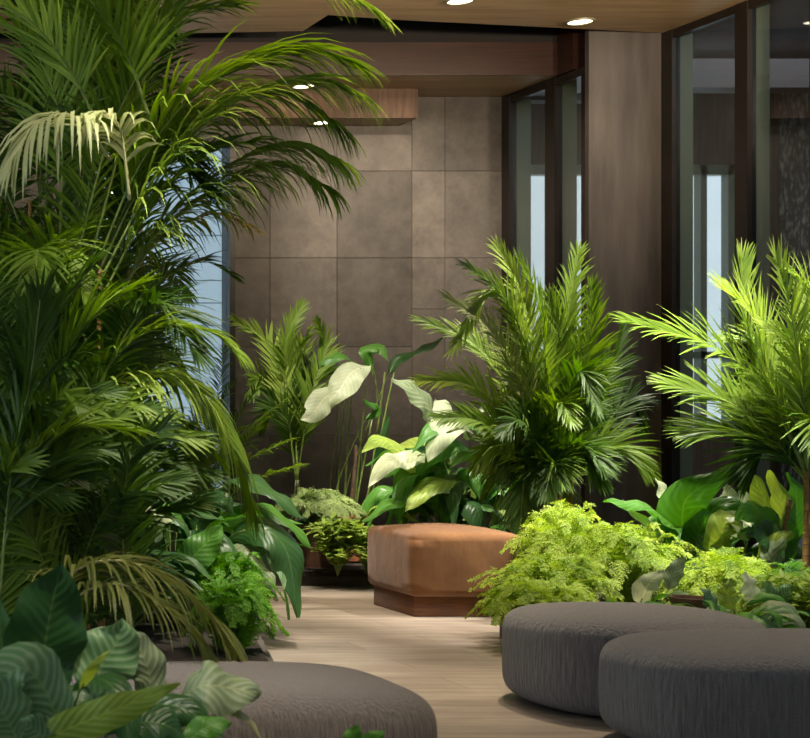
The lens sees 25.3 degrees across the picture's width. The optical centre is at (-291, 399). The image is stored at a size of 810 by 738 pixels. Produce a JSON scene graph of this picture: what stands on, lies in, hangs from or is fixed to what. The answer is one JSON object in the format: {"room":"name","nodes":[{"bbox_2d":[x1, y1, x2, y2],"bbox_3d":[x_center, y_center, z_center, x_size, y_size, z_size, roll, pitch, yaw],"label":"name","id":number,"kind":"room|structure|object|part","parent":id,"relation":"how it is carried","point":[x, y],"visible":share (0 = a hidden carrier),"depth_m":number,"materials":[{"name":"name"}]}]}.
{"room":"indoor garden lounge","nodes":[
{"label":"indoor garden lounge","id":0,"kind":"room"},
{"bbox_2d":[0,76,554,96],"bbox_3d":[2.855,-3.055,14.515,10.110,0.050,0.970,0,0,0],"label":"ceiling","id":1,"kind":"structure","parent":0,"point":[427,86],"depth_m":14.36,"materials":[{"name":"brown wood"}]},
{"bbox_2d":[0,42,556,75],"bbox_3d":[2.855,-3.185,14.015,10.110,0.310,0.030,0,0,0],"label":"ceiling beam","id":2,"kind":"structure","parent":1,"relation":"attached to","point":[390,58],"depth_m":14.00,"materials":[{"name":"red wood"}]},
{"bbox_2d":[291,83,315,88],"bbox_3d":[5.716,-3.023,14.450,0.236,0.014,0.236,0,0,0],"label":"recessed light","id":3,"kind":"object","parent":1,"relation":"in","point":[305,87],"visible":0.39,"depth_m":14.50,"materials":[{"name":"white metal"}]},
{"bbox_2d":[0,93,580,538],"bbox_3d":[3.500,-1.150,15.100,11.400,5.300,0.200,0,0,0],"label":"wall","id":4,"kind":"structure","parent":0,"point":[430,194],"depth_m":15.00,"materials":[{"name":"tile"}]},
{"bbox_2d":[90,137,234,493],"bbox_3d":[4.495,-0.835,15.080,1.490,3.570,0.240,0,0,0],"label":"window frame","id":5,"kind":"structure","parent":4,"relation":"in","point":[228,239],"depth_m":14.97,"materials":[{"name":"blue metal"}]},
{"bbox_2d":[0,119,411,125],"bbox_3d":[2.336,-2.752,14.815,9.071,0.015,0.370,0,0,0],"label":"ceiling box","id":6,"kind":"object","parent":4,"relation":"attached to","point":[297,122],"visible":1,"depth_m":14.84,"materials":[{"name":"brown wood"}]},
{"bbox_2d":[312,120,327,124],"bbox_3d":[6.056,-2.738,14.800,0.236,0.014,0.236,0,0,0],"label":"recessed light","id":7,"kind":"object","parent":6,"relation":"attached to","point":[318,121],"visible":0.28,"depth_m":14.81,"materials":[{"name":"white metal"}]},
{"bbox_2d":[0,89,417,125],"bbox_3d":[2.346,-2.888,14.800,9.091,0.285,0.400,0,0,0],"label":"trim","id":8,"kind":"structure","parent":4,"relation":"attached to","point":[396,103],"depth_m":14.60,"materials":[{"name":"brown wood"}]},
{"bbox_2d":[501,66,584,530],"bbox_3d":[8.037,-0.760,14.285,0.245,4.520,1.430,0,0,0],"label":"window","id":9,"kind":"structure","parent":4,"relation":"in","point":[561,91],"depth_m":14.14,"materials":[{"name":"brown metal"}]},
{"bbox_2d":[502,28,584,96],"bbox_3d":[8.245,-3.390,14.380,0.670,0.720,1.260,0,0,0],"label":"trim","id":10,"kind":"structure","parent":4,"relation":"attached to","point":[570,41],"depth_m":13.84,"materials":[{"name":"red wood"}]},
{"bbox_2d":[0,0,745,32],"bbox_3d":[3.190,-3.360,5.944,10.780,0.120,15.088,0,0,0],"label":"ceiling","id":11,"kind":"structure","parent":0,"point":[656,16],"depth_m":12.77,"materials":[{"name":"brown wood"}]},
{"bbox_2d":[444,0,474,5],"bbox_3d":[6.190,-3.293,12.380,0.236,0.014,0.236,0,0,0],"label":"recessed light","id":12,"kind":"object","parent":11,"relation":"in","point":[447,2],"visible":1,"depth_m":12.41,"materials":[{"name":"white metal"}]},
{"bbox_2d":[564,18,595,25],"bbox_3d":[7.575,-3.293,13.060,0.236,0.014,0.236,0,0,0],"label":"recessed light","id":13,"kind":"object","parent":11,"relation":"in","point":[578,21],"visible":1,"depth_m":13.05,"materials":[{"name":"white metal"}]},
{"bbox_2d":[255,532,802,737],"bbox_3d":[6.150,1.550,8.300,16.700,0.100,19.800,0,0,0],"label":"floor","id":14,"kind":"structure","parent":0,"point":[454,664],"depth_m":8.77,"materials":[{"name":"brown wood"}]},
{"bbox_2d":[8,550,273,660],"bbox_3d":[1.100,1.440,9.550,6.400,0.120,10.700,0,0,0],"label":"ground","id":15,"kind":"structure","parent":14,"relation":"on","point":[258,652],"depth_m":8.54,"materials":[{"name":"soil"}]},
{"bbox_2d":[0,642,179,737],"bbox_3d":[1.034,1.063,4.337,0.568,0.679,0.337,0,0,0],"label":"plant","id":16,"kind":"object","parent":15,"relation":"on","point":[37,699],"visible":1,"depth_m":4.30,"materials":[{"name":"green plant"}]},
{"bbox_2d":[0,88,218,427],"bbox_3d":[2.395,-0.435,10.421,2.164,3.677,1.833,0,0,9],"label":"areca palm","id":17,"kind":"object","parent":15,"relation":"on","point":[145,269],"visible":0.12,"depth_m":10.02,"materials":[{"name":"plant"}]},
{"bbox_2d":[0,562,223,737],"bbox_3d":[1.177,0.956,5.004,0.859,0.918,0.836,0,0,-4],"label":"plant","id":18,"kind":"object","parent":15,"relation":"on","point":[101,660],"visible":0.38,"depth_m":4.74,"materials":[{"name":"green plant"}]},
{"bbox_2d":[93,544,197,628],"bbox_3d":[2.262,1.099,8.854,1.140,0.606,1.073,0,0,-15],"label":"leafy bush","id":19,"kind":"object","parent":15,"relation":"on","point":[170,562],"visible":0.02,"depth_m":8.71,"materials":[{"name":"green plant"}]},
{"bbox_2d":[70,660,261,737],"bbox_3d":[1.428,1.178,4.943,0.632,0.635,0.766,0,0,-43],"label":"plant","id":20,"kind":"object","parent":15,"relation":"on","point":[223,694],"visible":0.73,"depth_m":4.87,"materials":[{"name":"green plant"}]},
{"bbox_2d":[122,503,230,618],"bbox_3d":[2.377,0.919,9.215,1.627,0.970,1.667,0,0,32],"label":"plant","id":21,"kind":"object","parent":15,"relation":"on","point":[178,525],"visible":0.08,"depth_m":8.96,"materials":[{"name":"green plant"}]},
{"bbox_2d":[0,0,400,662],"bbox_3d":[2.012,-0.546,7.470,2.291,3.902,3.158,0,0,-20],"label":"areca palm","id":22,"kind":"object","parent":15,"relation":"on","point":[55,422],"visible":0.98,"depth_m":7.15,"materials":[{"name":"plant"}]},
{"bbox_2d":[146,344,306,551],"bbox_3d":[4.067,0.433,12.436,1.534,1.890,1.437,0,0,0],"label":"palm","id":23,"kind":"object","parent":15,"relation":"on","point":[244,437],"visible":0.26,"depth_m":12.32,"materials":[{"name":"green plant"}]},
{"bbox_2d":[171,551,286,620],"bbox_3d":[3.150,1.144,9.088,0.636,0.514,0.715,0,0,32],"label":"fern","id":24,"kind":"object","parent":15,"relation":"on","point":[233,568],"visible":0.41,"depth_m":8.97,"materials":[{"name":"green plant"}]},
{"bbox_2d":[149,474,311,619],"bbox_3d":[3.095,0.946,9.820,1.643,0.963,1.671,0,0,29],"label":"plant","id":25,"kind":"object","parent":15,"relation":"on","point":[209,537],"visible":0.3,"depth_m":9.16,"materials":[{"name":"green plant"}]},
{"bbox_2d":[182,577,288,653],"bbox_3d":[2.840,1.185,8.232,0.588,0.433,0.504,0,0,-37],"label":"fern","id":26,"kind":"object","parent":15,"relation":"on","point":[237,606],"visible":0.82,"depth_m":8.13,"materials":[{"name":"green plant"}]},
{"bbox_2d":[70,661,436,737],"bbox_3d":[1.980,1.260,5.600,1.278,0.480,0.879,0,0,0],"label":"ottoman","id":27,"kind":"object","parent":14,"relation":"on","point":[297,699],"visible":0.58,"depth_m":5.24,"materials":[{"name":"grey fabric"}]},
{"bbox_2d":[302,512,369,575],"bbox_3d":[4.976,1.143,11.915,0.550,0.517,0.607,0,0,-34],"label":"leafy bush","id":28,"kind":"object","parent":14,"relation":"on","point":[338,545],"visible":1,"depth_m":11.87,"materials":[{"name":"green plant"}]},
{"bbox_2d":[342,724,384,737],"bbox_3d":[2.033,1.258,4.708,0.159,0.488,0.069,0,0,16],"label":"plant","id":29,"kind":"object","parent":14,"relation":"on","point":[355,731],"visible":1,"depth_m":4.70,"materials":[{"name":"green plant"}]},
{"bbox_2d":[368,523,520,616],"bbox_3d":[5.218,1.191,10.695,0.796,0.619,0.761,0,0,0],"label":"ottoman","id":30,"kind":"object","parent":14,"relation":"on","point":[415,569],"visible":0.88,"depth_m":10.36,"materials":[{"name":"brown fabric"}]},
{"bbox_2d":[167,542,750,637],"bbox_3d":[6.400,1.440,11.400,4.200,0.120,7.000,0,0,0],"label":"ground","id":31,"kind":"structure","parent":14,"relation":"on","point":[352,573],"depth_m":12.10,"materials":[{"name":"soil"}]},
{"bbox_2d":[228,297,344,533],"bbox_3d":[4.980,0.239,12.816,1.062,2.286,0.418,0,0,0],"label":"palm","id":32,"kind":"object","parent":31,"relation":"on","point":[289,424],"visible":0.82,"depth_m":12.87,"materials":[{"name":"green plant"}]},
{"bbox_2d":[292,521,343,567],"bbox_3d":[5.030,1.200,12.450,0.432,0.360,0.432,0,0,0],"label":"clay pot","id":33,"kind":"object","parent":31,"relation":"on","point":[313,559],"visible":0.27,"depth_m":12.31,"materials":[{"name":"ceramic"}]},
{"bbox_2d":[274,486,368,524],"bbox_3d":[5.016,0.881,12.455,0.848,0.322,0.707,0,0,31],"label":"fern","id":34,"kind":"object","parent":33,"relation":"in","point":[312,504],"visible":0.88,"depth_m":12.27,"materials":[{"name":"green plant"}]},
{"bbox_2d":[337,510,366,561],"bbox_3d":[5.457,1.155,12.750,0.259,0.420,0.259,0,0,0],"label":"clay pot","id":35,"kind":"object","parent":31,"relation":"on","point":[354,558],"visible":0.14,"depth_m":12.66,"materials":[{"name":"ceramic"}]},
{"bbox_2d":[342,518,373,573],"bbox_3d":[5.281,1.175,12.061,0.444,0.453,0.451,0,0,19],"label":"leafy bush","id":36,"kind":"object","parent":31,"relation":"on","point":[363,561],"visible":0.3,"depth_m":12.03,"materials":[{"name":"green plant"}]},
{"bbox_2d":[300,335,445,561],"bbox_3d":[5.517,0.426,12.692,1.393,1.953,0.370,0,0,-13],"label":"peace lily","id":37,"kind":"object","parent":31,"relation":"on","point":[348,377],"visible":0.76,"depth_m":12.69,"materials":[{"name":"green plant"}]},
{"bbox_3d":[5.367,0.700,12.800,0.115,1.401,0.022,0,0,0],"label":"stem","id":38,"kind":"part","parent":37,"relation":"part of","materials":[{"name":"green plant"}]},
{"bbox_3d":[5.427,0.666,12.800,0.114,1.469,0.022,0,0,0],"label":"stem","id":39,"kind":"part","parent":37,"relation":"part of","materials":[{"name":"green plant"}]},
{"bbox_3d":[5.408,0.882,12.722,0.154,1.004,0.048,0,0,28],"label":"stem","id":40,"kind":"part","parent":37,"relation":"part of","materials":[{"name":"green plant"}]},
{"bbox_3d":[5.522,0.632,12.800,0.164,1.538,0.022,0,0,0],"label":"stem","id":41,"kind":"part","parent":37,"relation":"part of","materials":[{"name":"green plant"}]},
{"bbox_3d":[5.532,0.786,12.800,0.245,1.232,0.022,0,0,0],"label":"stem","id":42,"kind":"part","parent":37,"relation":"part of","materials":[{"name":"green plant"}]},
{"bbox_3d":[5.638,0.581,12.800,0.256,1.641,0.022,0,0,0],"label":"stem","id":43,"kind":"part","parent":37,"relation":"part of","materials":[{"name":"green plant"}]},
{"bbox_3d":[5.656,0.581,12.800,0.372,1.642,0.022,0,0,0],"label":"stem","id":44,"kind":"part","parent":37,"relation":"part of","materials":[{"name":"green plant"}]},
{"bbox_2d":[360,378,534,551],"bbox_3d":[5.793,0.613,11.924,1.285,1.582,1.828,0,0,38],"label":"leafy plant","id":45,"kind":"object","parent":31,"relation":"on","point":[426,482],"visible":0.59,"depth_m":11.77,"materials":[{"name":"green plant"}]},
{"bbox_2d":[468,524,526,557],"bbox_3d":[5.894,1.164,11.226,0.735,0.473,0.739,0,0,0],"label":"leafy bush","id":46,"kind":"object","parent":31,"relation":"on","point":[505,530],"visible":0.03,"depth_m":11.21,"materials":[{"name":"green plant"}]},
{"bbox_2d":[465,576,599,626],"bbox_3d":[4.921,1.226,8.938,0.762,0.352,0.621,0,0,21],"label":"fern","id":47,"kind":"object","parent":31,"relation":"on","point":[524,593],"visible":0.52,"depth_m":8.87,"materials":[{"name":"green plant"}]},
{"bbox_2d":[407,234,663,553],"bbox_3d":[5.959,0.077,11.008,2.064,2.652,1.218,0,0,-26],"label":"areca palm","id":48,"kind":"object","parent":31,"relation":"on","point":[552,435],"visible":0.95,"depth_m":10.85,"materials":[{"name":"plant"}]},
{"bbox_2d":[467,547,623,615],"bbox_3d":[5.197,1.170,9.243,0.886,0.460,0.918,0,0,0],"label":"fern","id":49,"kind":"object","parent":31,"relation":"on","point":[570,572],"visible":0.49,"depth_m":9.15,"materials":[{"name":"green plant"}]},
{"bbox_2d":[499,499,613,595],"bbox_3d":[5.735,1.030,10.088,0.814,0.742,0.757,0,0,0],"label":"fern","id":50,"kind":"object","parent":31,"relation":"on","point":[566,524],"visible":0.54,"depth_m":10.03,"materials":[{"name":"green plant"}]},
{"bbox_2d":[542,520,705,603],"bbox_3d":[5.934,1.085,9.738,1.068,0.632,1.022,0,0,0],"label":"fern","id":51,"kind":"object","parent":31,"relation":"on","point":[633,556],"visible":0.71,"depth_m":9.60,"materials":[{"name":"green plant"}]},
{"bbox_2d":[604,556,696,607],"bbox_3d":[5.282,1.149,8.432,0.610,0.512,0.563,0,0,0],"label":"plant","id":52,"kind":"object","parent":31,"relation":"on","point":[642,589],"visible":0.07,"depth_m":8.35,"materials":[{"name":"green plant"}]},
{"bbox_2d":[603,470,753,602],"bbox_3d":[6.497,0.947,10.194,0.932,0.991,1.326,0,0,28],"label":"plant","id":53,"kind":"object","parent":31,"relation":"on","point":[687,509],"visible":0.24,"depth_m":9.92,"materials":[{"name":"green plant"}]},
{"bbox_2d":[669,595,706,608],"bbox_3d":[5.434,1.177,8.300,0.216,0.170,0.216,0,0,0],"label":"clay pot","id":54,"kind":"object","parent":31,"relation":"on","point":[694,600],"visible":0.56,"depth_m":8.26,"materials":[{"name":"ceramic"}]},
{"bbox_2d":[608,235,809,570],"bbox_3d":[6.729,0.182,9.587,2.254,2.445,1.056,0,0,-20],"label":"areca palm","id":55,"kind":"object","parent":31,"relation":"on","point":[785,412],"visible":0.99,"depth_m":9.56,"materials":[{"name":"plant"}]},
{"bbox_2d":[650,546,772,605],"bbox_3d":[6.237,1.154,9.223,0.826,0.493,0.758,0,0,0],"label":"fern","id":56,"kind":"object","parent":31,"relation":"on","point":[726,566],"visible":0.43,"depth_m":9.12,"materials":[{"name":"green plant"}]},
{"bbox_2d":[643,470,802,594],"bbox_3d":[6.901,0.927,10.271,1.047,0.956,1.102,0,0,-30],"label":"leafy plant","id":57,"kind":"object","parent":31,"relation":"on","point":[767,514],"visible":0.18,"depth_m":9.89,"materials":[{"name":"green plant"}]},
{"bbox_2d":[644,572,809,627],"bbox_3d":[5.554,1.187,8.215,0.879,0.472,0.894,0,0,0],"label":"plant","id":58,"kind":"object","parent":31,"relation":"on","point":[775,611],"visible":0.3,"depth_m":8.12,"materials":[{"name":"green plant"}]},
{"bbox_2d":[735,569,809,627],"bbox_3d":[6.185,1.185,8.589,0.680,0.432,0.618,0,0,-11],"label":"fern","id":59,"kind":"object","parent":31,"relation":"on","point":[739,608],"visible":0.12,"depth_m":8.58,"materials":[{"name":"green plant"}]},
{"bbox_2d":[741,568,809,626],"bbox_3d":[6.163,1.169,8.309,0.738,0.462,0.772,0,0,0],"label":"leafy bush","id":60,"kind":"object","parent":31,"relation":"on","point":[805,593],"visible":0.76,"depth_m":8.29,"materials":[{"name":"green plant"}]},
{"bbox_2d":[749,558,809,612],"bbox_3d":[6.464,1.173,8.905,0.724,0.457,0.603,0,0,14],"label":"fern","id":61,"kind":"object","parent":31,"relation":"on","point":[797,563],"visible":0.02,"depth_m":8.95,"materials":[{"name":"green plant"}]},
{"bbox_2d":[502,602,809,737],"bbox_3d":[4.857,1.262,6.850,1.931,0.475,1.945,0,0,0],"label":"ottoman","id":62,"kind":"object","parent":14,"relation":"on","point":[649,670],"visible":1,"depth_m":6.43,"materials":[{"name":"grey fabric"}]},
{"bbox_2d":[661,0,809,552],"bbox_3d":[8.672,-0.900,6.640,0.225,4.800,13.720,0,0,0],"label":"window","id":63,"kind":"structure","parent":14,"relation":"on","point":[752,17],"depth_m":13.35,"materials":[{"name":"brown metal"}]},
{"bbox_2d":[585,29,660,536],"bbox_3d":[8.245,-1.125,13.530,0.670,5.250,0.060,0,0,0],"label":"pillar","id":64,"kind":"structure","parent":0,"point":[623,68],"depth_m":13.50,"materials":[{"name":"brown wood"}]},
{"bbox_2d":[531,93,778,512],"bbox_3d":[11.300,-1.300,18.075,6.600,5.600,0.150,0,0,0],"label":"wall","id":65,"kind":"structure","parent":0,"point":[713,113],"depth_m":18.00,"materials":[{"name":"brown wood"}]},
{"bbox_2d":[531,165,734,427],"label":"window","id":66,"kind":"structure","parent":65,"relation":"in","point":[700,172],"depth_m":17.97,"materials":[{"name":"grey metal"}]},
{"bbox_2d":[693,0,808,58],"bbox_3d":[11.650,-3.800,13.550,5.900,0.100,9.300,0,0,0],"label":"ceiling","id":67,"kind":"structure","parent":0,"point":[789,19],"depth_m":15.43,"materials":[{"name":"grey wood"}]},
{"bbox_2d":[693,59,808,92],"bbox_3d":[11.600,-3.400,15.750,5.800,0.300,0.300,0,0,0],"label":"beam corridor","id":68,"kind":"structure","parent":0,"point":[709,75],"depth_m":15.60,"materials":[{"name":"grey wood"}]},
{"bbox_2d":[779,93,808,490],"bbox_3d":[12.960,-1.125,17.450,0.680,5.250,0.500,0,0,0],"label":"wall","id":69,"kind":"structure","parent":0,"point":[793,107],"depth_m":17.47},
{"label":"outside","id":70,"kind":"structure","parent":0,"visible":0},
{"bbox_2d":[96,148,221,487],"bbox_3d":[3.000,-1.900,20.100,10.000,7.800,0.200,0,0,0],"label":"window","id":71,"kind":"structure","parent":70,"point":[212,289],"depth_m":20.00,"materials":[{"name":"blue glass"}]},
{"bbox_3d":[3.200,-3.800,6.750,11.000,0.100,16.900,0,0,0],"label":"ceiling","id":72,"kind":"structure","parent":0,"visible":0},
{"bbox_2d":[0,15,556,41],"bbox_3d":[2.855,-3.545,14.020,10.110,0.410,0.020,0,0,0],"label":"trim","id":73,"kind":"structure","parent":72,"relation":"attached to","point":[332,27],"depth_m":14.01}
]}

